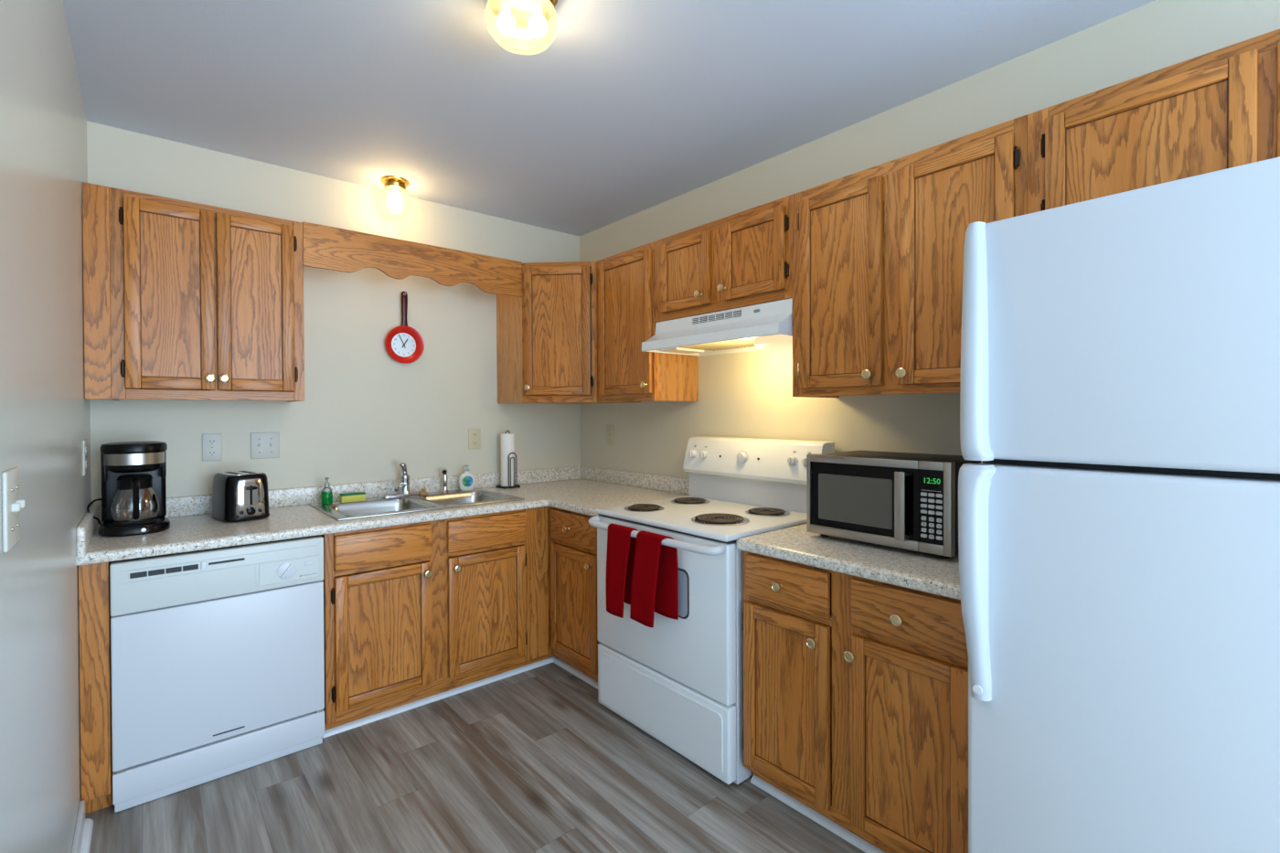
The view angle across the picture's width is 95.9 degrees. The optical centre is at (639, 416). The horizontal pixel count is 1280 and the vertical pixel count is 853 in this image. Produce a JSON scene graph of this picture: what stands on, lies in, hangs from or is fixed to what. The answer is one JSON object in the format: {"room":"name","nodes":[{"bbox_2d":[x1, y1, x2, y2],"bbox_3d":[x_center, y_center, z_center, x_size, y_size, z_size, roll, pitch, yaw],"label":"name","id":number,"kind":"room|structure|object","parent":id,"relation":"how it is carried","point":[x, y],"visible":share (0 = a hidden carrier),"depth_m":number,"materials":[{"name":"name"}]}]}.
{"room":"kitchen","nodes":[
{"label":"kitchen","id":0,"kind":"room"},
{"bbox_2d":[0,0,91,852],"bbox_3d":[-0.442,0.070,0.173,0.100,2.543,5.700,-1,1,-41],"label":"wall","id":1,"kind":"structure","parent":0,"point":[45,413],"depth_m":1.25,"materials":[{"name":"paint"}]},
{"bbox_2d":[1,467,25,553],"bbox_3d":[-1.038,0.152,0.960,0.016,0.128,0.118,-1,1,-41],"label":"light switch","id":2,"kind":"object","parent":1,"relation":"attached to","point":[11,504],"visible":1,"depth_m":0.94,"materials":[{"name":"grey plastic"}]},
{"bbox_2d":[71,800,93,852],"bbox_3d":[-0.172,1.300,-0.026,0.032,0.085,5.040,-1,1,-41],"label":"baseboard","id":3,"kind":"structure","parent":1,"relation":"attached to","point":[83,828],"depth_m":1.79,"materials":[{"name":"white wood"}]},
{"bbox_2d":[82,438,87,476],"bbox_3d":[-2.025,0.149,2.110,0.009,0.128,0.118,-1,1,-41],"label":"wall outlet","id":4,"kind":"object","parent":1,"relation":"attached to","point":[84,442],"visible":1,"depth_m":2.07,"materials":[{"name":"grey plastic"}]},
{"bbox_2d":[76,503,97,565],"bbox_3d":[-2.021,0.420,2.117,0.021,0.124,0.651,-1,1,-41],"label":"backsplash","id":5,"kind":"structure","parent":1,"relation":"attached to","point":[86,529],"depth_m":1.93,"materials":[{"name":"stone"}]},
{"bbox_2d":[86,120,581,551],"bbox_3d":[-1.364,0.053,3.201,2.635,2.543,0.100,-1,1,-41],"label":"wall","id":6,"kind":"structure","parent":0,"point":[364,412],"depth_m":3.02,"materials":[{"name":"paint"}]},
{"bbox_2d":[82,181,304,402],"bbox_3d":[-1.867,-0.466,2.462,0.714,0.799,0.366,-1,1,-41],"label":"upper cabinet","id":7,"kind":"object","parent":6,"relation":"attached to","point":[183,300],"visible":1,"depth_m":2.32,"materials":[{"name":"brown wood"}]},
{"bbox_2d":[302,221,522,297],"bbox_3d":[-1.099,-0.778,2.955,1.096,0.200,0.019,-1,1,-41],"label":"valance","id":8,"kind":"object","parent":7,"relation":"attached to","point":[325,247],"visible":1,"depth_m":2.88,"materials":[{"name":"brown wood"}]},
{"bbox_2d":[202,433,222,461],"bbox_3d":[-1.949,0.141,2.630,0.072,0.124,0.009,-1,1,-41],"label":"wall outlet","id":9,"kind":"object","parent":6,"relation":"attached to","point":[211,442],"visible":1,"depth_m":2.63,"materials":[{"name":"grey plastic"}]},
{"bbox_2d":[207,438,216,444],"bbox_3d":[-1.948,0.115,2.628,0.034,0.028,0.003,-1,1,-41],"label":"socket","id":10,"kind":"object","parent":9,"relation":"attached to","point":[209,441],"depth_m":2.63,"materials":[{"name":"grey plastic"}]},
{"bbox_2d":[207,449,216,456],"bbox_3d":[-1.947,0.167,2.628,0.034,0.028,0.003,-1,1,-41],"label":"socket","id":11,"kind":"object","parent":9,"relation":"attached to","point":[210,453],"depth_m":2.63,"materials":[{"name":"grey plastic"}]},
{"bbox_2d":[250,432,279,458],"bbox_3d":[-1.790,0.140,2.761,0.118,0.124,0.016,-1,1,-41],"label":"light switch","id":12,"kind":"object","parent":6,"relation":"attached to","point":[262,444],"visible":1,"depth_m":2.76,"materials":[{"name":"grey plastic"}]},
{"bbox_2d":[93,466,580,523],"bbox_3d":[-1.323,0.391,3.157,2.435,0.087,0.022,-1,1,-41],"label":"backsplash","id":13,"kind":"structure","parent":6,"relation":"attached to","point":[201,504],"depth_m":3.04,"materials":[{"name":"stone"}]},
{"bbox_2d":[385,291,424,363],"bbox_3d":[-1.294,-0.486,3.169,0.207,0.394,0.037,-1,1,-41],"label":"wall clock","id":14,"kind":"object","parent":6,"relation":"attached to","point":[404,344],"visible":1,"depth_m":3.17,"materials":[{"name":"red plastic"}]},
{"bbox_2d":[468,428,480,449],"bbox_3d":[-0.988,0.135,3.451,0.078,0.122,0.009,-1,1,-41],"label":"wall outlet","id":15,"kind":"object","parent":6,"relation":"attached to","point":[474,434],"visible":1,"depth_m":3.45,"materials":[{"name":"beige plastic"}]},
{"bbox_2d":[496,261,629,404],"bbox_3d":[-0.450,-0.480,3.505,0.640,0.799,0.621,-1,1,-41],"label":"upper cabinet","id":16,"kind":"object","parent":6,"relation":"attached to","point":[547,336],"visible":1,"depth_m":3.28,"materials":[{"name":"brown wood"}]},
{"bbox_2d":[85,655,865,852],"bbox_3d":[0.494,1.382,1.044,2.635,0.100,5.800,-1,1,-41],"label":"floor","id":17,"kind":"structure","parent":0,"point":[531,761],"depth_m":2.01,"materials":[{"name":"wood"}]},
{"bbox_2d":[78,561,112,814],"bbox_3d":[-1.988,0.909,2.128,0.073,0.852,0.560,-1,1,-41],"label":"end panel","id":18,"kind":"object","parent":17,"relation":"on","point":[94,591],"visible":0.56,"depth_m":1.92,"materials":[{"name":"brown wood"}]},
{"bbox_2d":[109,534,324,812],"bbox_3d":[-1.713,0.910,2.357,0.636,0.841,0.653,-1,1,-41],"label":"dishwasher","id":19,"kind":"object","parent":17,"relation":"on","point":[218,655],"visible":1,"depth_m":2.10,"materials":[{"name":"white metal"}]},
{"bbox_2d":[112,534,319,562],"bbox_3d":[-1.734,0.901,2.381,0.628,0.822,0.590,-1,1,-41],"label":"trim strip","id":20,"kind":"object","parent":19,"relation":"in","point":[318,535],"depth_m":2.13,"materials":[{"name":"white"}]},
{"bbox_2d":[319,506,554,730],"bbox_3d":[-1.052,0.899,2.949,1.119,0.852,0.690,-1,1,-41],"label":"base cabinet","id":21,"kind":"object","parent":17,"relation":"on","point":[415,613],"visible":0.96,"depth_m":2.65,"materials":[{"name":"brown wood"}]},
{"bbox_2d":[76,466,689,565],"bbox_3d":[-0.959,0.411,2.732,2.435,0.124,1.142,-1,1,-41],"label":"countertop","id":22,"kind":"structure","parent":21,"relation":"on","point":[578,489],"depth_m":2.69,"materials":[{"name":"stone"}]},
{"bbox_2d":[86,440,170,537],"bbox_3d":[-1.966,0.271,2.225,0.240,0.346,0.256,-1,1,-43],"label":"coffee maker","id":23,"kind":"object","parent":22,"relation":"on","point":[133,498],"visible":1,"depth_m":2.20,"materials":[{"name":"black plastic"}]},
{"bbox_2d":[105,452,163,472],"bbox_3d":[-1.943,0.175,2.222,0.176,0.074,0.176,-1,1,-43],"label":"basket","id":24,"kind":"object","parent":23,"relation":"on","point":[114,462],"depth_m":2.16,"materials":[{"name":"silver plastic"}]},
{"bbox_2d":[211,470,269,522],"bbox_3d":[-1.725,0.340,2.499,0.264,0.192,0.169,0,1,38],"label":"toaster","id":25,"kind":"object","parent":22,"relation":"on","point":[237,496],"visible":1,"depth_m":2.42,"materials":[{"name":"black plastic"}]},
{"bbox_2d":[381,462,427,498],"bbox_3d":[-1.222,0.336,3.058,0.244,0.183,0.187,-1,1,-41],"label":"kitchen faucet","id":26,"kind":"object","parent":22,"relation":"on","point":[404,485],"visible":0.99,"depth_m":3.08,"materials":[{"name":"silver metal"}]},
{"bbox_2d":[309,488,524,536],"bbox_3d":[-1.115,0.515,2.927,0.884,0.176,0.562,-1,1,-41],"label":"sink","id":27,"kind":"object","parent":22,"relation":"in","point":[373,506],"visible":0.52,"depth_m":2.95,"materials":[{"name":"silver metal"}]},
{"bbox_2d":[320,477,332,504],"bbox_3d":[-1.535,0.365,2.832,0.052,0.132,0.052,0,0,13],"label":"soap dispenser","id":28,"kind":"object","parent":27,"relation":"on","point":[326,496],"visible":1,"depth_m":2.82,"materials":[{"name":"green plastic"}]},
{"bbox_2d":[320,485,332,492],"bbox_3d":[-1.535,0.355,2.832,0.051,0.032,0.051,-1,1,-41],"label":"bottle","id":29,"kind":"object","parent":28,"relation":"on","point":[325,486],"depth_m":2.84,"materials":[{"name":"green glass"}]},
{"bbox_2d":[340,491,365,502],"bbox_3d":[-1.447,0.409,2.911,0.112,0.042,0.044,-1,1,-38],"label":"sponge","id":30,"kind":"object","parent":27,"relation":"on","point":[347,497],"visible":1,"depth_m":2.89,"materials":[{"name":"yellow"}]},
{"bbox_2d":[419,488,427,495],"bbox_3d":[-1.173,0.408,3.135,0.042,0.037,0.042,-1,1,-41],"label":"stopper","id":31,"kind":"object","parent":27,"relation":"on","point":[423,492],"visible":1,"depth_m":3.12,"materials":[{"name":"brown rubber"}]},
{"bbox_2d":[440,468,449,492],"bbox_3d":[-1.094,0.358,3.245,0.050,0.135,0.064,-1,1,-41],"label":"sprayer","id":32,"kind":"object","parent":27,"relation":"on","point":[444,470],"visible":1,"depth_m":3.24,"materials":[{"name":"silver metal"}]},
{"bbox_2d":[458,464,475,490],"bbox_3d":[-0.997,0.352,3.328,0.092,0.146,0.053,0,0,-26],"label":"dish soap bottle","id":33,"kind":"object","parent":27,"relation":"on","point":[466,480],"visible":1,"depth_m":3.31,"materials":[{"name":"white plastic"}]},
{"bbox_2d":[495,430,520,489],"bbox_3d":[-0.799,0.257,3.490,0.144,0.346,0.144,-1,1,-41],"label":"paper towel holder","id":34,"kind":"object","parent":22,"relation":"on","point":[515,473],"visible":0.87,"depth_m":3.46,"materials":[{"name":"black metal"}]},
{"bbox_2d":[500,433,514,486],"bbox_3d":[-0.799,0.261,3.490,0.084,0.314,0.084,-1,1,-41],"label":"paper towel roll","id":35,"kind":"object","parent":34,"relation":"on","point":[506,440],"visible":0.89,"depth_m":3.45,"materials":[{"name":"white paper"}]},
{"bbox_2d":[322,656,554,737],"bbox_3d":[-0.887,1.315,2.759,1.125,0.021,0.019,-1,1,-41],"label":"trim","id":36,"kind":"structure","parent":21,"relation":"attached to","point":[384,714],"depth_m":2.69,"materials":[{"name":"white wood"}]},
{"bbox_2d":[550,506,599,682],"bbox_3d":[-0.108,0.894,3.061,0.662,0.852,0.534,-1,1,-41],"label":"base cabinet","id":37,"kind":"object","parent":17,"relation":"on","point":[574,642],"visible":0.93,"depth_m":2.86,"materials":[{"name":"brown wood"}]},
{"bbox_2d":[553,656,597,689],"bbox_3d":[-0.292,1.312,2.914,0.019,0.021,0.556,-1,1,-41],"label":"trim","id":38,"kind":"structure","parent":37,"relation":"attached to","point":[561,664],"depth_m":2.95,"materials":[{"name":"white wood"}]},
{"bbox_2d":[588,436,834,784],"bbox_3d":[0.291,0.714,2.527,0.766,1.208,0.792,-1,1,-41],"label":"electric range","id":39,"kind":"object","parent":17,"relation":"on","point":[680,681],"visible":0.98,"depth_m":2.30,"materials":[{"name":"white metal"}]},
{"bbox_2d":[605,522,638,618],"bbox_3d":[-0.072,0.637,2.383,0.060,0.371,0.159,-1,1,-41],"label":"dish towel","id":40,"kind":"object","parent":39,"relation":"hanging from","point":[621,546],"visible":0.86,"depth_m":2.38,"materials":[{"name":"red fabric"}]},
{"bbox_2d":[629,530,678,628],"bbox_3d":[0.051,0.632,2.239,0.060,0.359,0.216,-1,1,-41],"label":"dish towel","id":41,"kind":"object","parent":39,"relation":"hanging from","point":[655,580],"visible":0.96,"depth_m":2.22,"materials":[{"name":"red fabric"}]},
{"bbox_2d":[595,495,806,542],"bbox_3d":[0.284,0.421,2.520,0.622,0.036,0.786,-1,1,-41],"label":"cooktop","id":42,"kind":"object","parent":39,"relation":"in","point":[706,518],"depth_m":2.42,"materials":[{"name":"white metal"}]},
{"bbox_2d":[742,550,968,852],"bbox_3d":[0.856,0.898,1.956,0.690,0.852,0.808,-1,1,-41],"label":"base cabinet","id":43,"kind":"object","parent":17,"relation":"on","point":[856,688],"visible":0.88,"depth_m":1.71,"materials":[{"name":"brown wood"}]},
{"bbox_2d":[750,775,885,852],"bbox_3d":[0.669,1.315,1.790,0.019,0.021,0.805,-1,1,-41],"label":"trim","id":44,"kind":"structure","parent":43,"relation":"attached to","point":[849,837],"depth_m":1.89,"materials":[{"name":"white wood"}]},
{"bbox_2d":[736,523,960,599],"bbox_3d":[0.862,0.409,1.959,0.672,0.124,0.808,-1,1,-41],"label":"countertop","id":45,"kind":"structure","parent":43,"relation":"on","point":[927,572],"depth_m":1.79,"materials":[{"name":"stone"}]},
{"bbox_2d":[806,450,981,558],"bbox_3d":[0.935,0.249,1.998,0.455,0.369,0.562,-1,1,-41],"label":"microwave","id":46,"kind":"object","parent":45,"relation":"on","point":[901,500],"visible":0.83,"depth_m":1.87,"materials":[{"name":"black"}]},
{"bbox_2d":[958,156,1279,852],"bbox_3d":[1.284,0.451,1.243,0.882,1.752,0.803,-1,1,-41],"label":"refrigerator","id":47,"kind":"object","parent":17,"relation":"on","point":[1119,516],"visible":1,"depth_m":1.08,"materials":[{"name":"white metal"}]},
{"bbox_2d":[63,0,1155,236],"bbox_3d":[0.483,-1.261,1.026,2.635,0.100,5.800,-1,1,-41],"label":"ceiling","id":48,"kind":"structure","parent":0,"point":[633,107],"depth_m":2.08,"materials":[{"name":"paint"}]},
{"bbox_2d":[378,175,411,219],"bbox_3d":[-1.268,-1.120,2.990,0.154,0.194,0.154,-1,1,-41],"label":"ceiling light","id":49,"kind":"object","parent":48,"relation":"attached to","point":[395,186],"visible":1,"depth_m":2.95,"materials":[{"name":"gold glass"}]},
{"bbox_2d":[484,0,557,54],"bbox_3d":[-0.336,-1.133,1.642,0.210,0.157,0.210,-1,1,-41],"label":"ceiling light","id":50,"kind":"object","parent":48,"relation":"attached to","point":[507,21],"visible":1,"depth_m":1.61,"materials":[{"name":"white glass"}]},
{"bbox_2d":[579,0,1279,555],"bbox_3d":[1.484,0.051,1.821,0.100,2.543,5.700,-1,1,-41],"label":"wall","id":51,"kind":"structure","parent":0,"point":[747,394],"depth_m":2.40,"materials":[{"name":"paint"}]},
{"bbox_2d":[606,424,614,445],"bbox_3d":[-0.197,0.118,3.698,0.016,0.128,0.080,-1,1,-41],"label":"light switch","id":52,"kind":"object","parent":51,"relation":"attached to","point":[609,428],"visible":1,"depth_m":3.69,"materials":[{"name":"beige plastic"}]},
{"bbox_2d":[580,466,689,494],"bbox_3d":[-0.035,0.383,3.507,0.022,0.087,1.120,-1,1,-41],"label":"backsplash","id":53,"kind":"structure","parent":51,"relation":"attached to","point":[656,482],"depth_m":3.47,"materials":[{"name":"stone"}]},
{"bbox_2d":[596,241,698,402],"bbox_3d":[0.015,-0.480,3.173,0.366,0.799,0.486,-1,1,-41],"label":"upper cabinet","id":54,"kind":"object","parent":51,"relation":"attached to","point":[625,280],"visible":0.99,"depth_m":3.04,"materials":[{"name":"brown wood"}]},
{"bbox_2d":[641,298,792,356],"bbox_3d":[0.425,-0.381,2.664,0.408,0.178,0.808,-1,1,-41],"label":"range hood","id":55,"kind":"object","parent":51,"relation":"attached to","point":[767,325],"visible":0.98,"depth_m":2.53,"materials":[{"name":"white metal"}]},
{"bbox_2d":[692,315,706,323],"bbox_3d":[0.272,-0.445,2.662,0.003,0.028,0.088,-1,1,-41],"label":"vent grille","id":56,"kind":"object","parent":55,"relation":"attached to","point":[696,319],"depth_m":2.66,"materials":[{"name":"white metal"}]},
{"bbox_2d":[707,312,723,321],"bbox_3d":[0.339,-0.444,2.588,0.008,0.028,0.088,-1,1,-41],"label":"vent grille","id":57,"kind":"object","parent":55,"relation":"attached to","point":[711,316],"depth_m":2.59,"materials":[{"name":"white metal"}]},
{"bbox_2d":[725,309,741,319],"bbox_3d":[0.405,-0.444,2.513,0.005,0.028,0.088,-1,1,-41],"label":"vent grille","id":58,"kind":"object","parent":55,"relation":"attached to","point":[729,314],"depth_m":2.51,"materials":[{"name":"white metal"}]},
{"bbox_2d":[653,194,792,322],"bbox_3d":[0.437,-0.674,2.677,0.366,0.406,0.814,-1,1,-41],"label":"upper cabinet","id":59,"kind":"object","parent":51,"relation":"attached to","point":[742,259],"visible":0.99,"depth_m":2.51,"materials":[{"name":"brown wood"}]},
{"bbox_2d":[791,115,1027,397],"bbox_3d":[0.963,-0.476,2.065,0.366,0.799,0.800,-1,1,-41],"label":"upper cabinet","id":60,"kind":"object","parent":51,"relation":"attached to","point":[878,250],"visible":0.82,"depth_m":1.97,"materials":[{"name":"brown wood"}]},
{"bbox_2d":[1027,28,1279,213],"bbox_3d":[1.525,-0.674,1.405,0.366,0.398,0.930,-1,1,-41],"label":"upper cabinet","id":61,"kind":"object","parent":51,"relation":"attached to","point":[1218,110],"visible":0.6,"depth_m":1.44,"materials":[{"name":"brown wood"}]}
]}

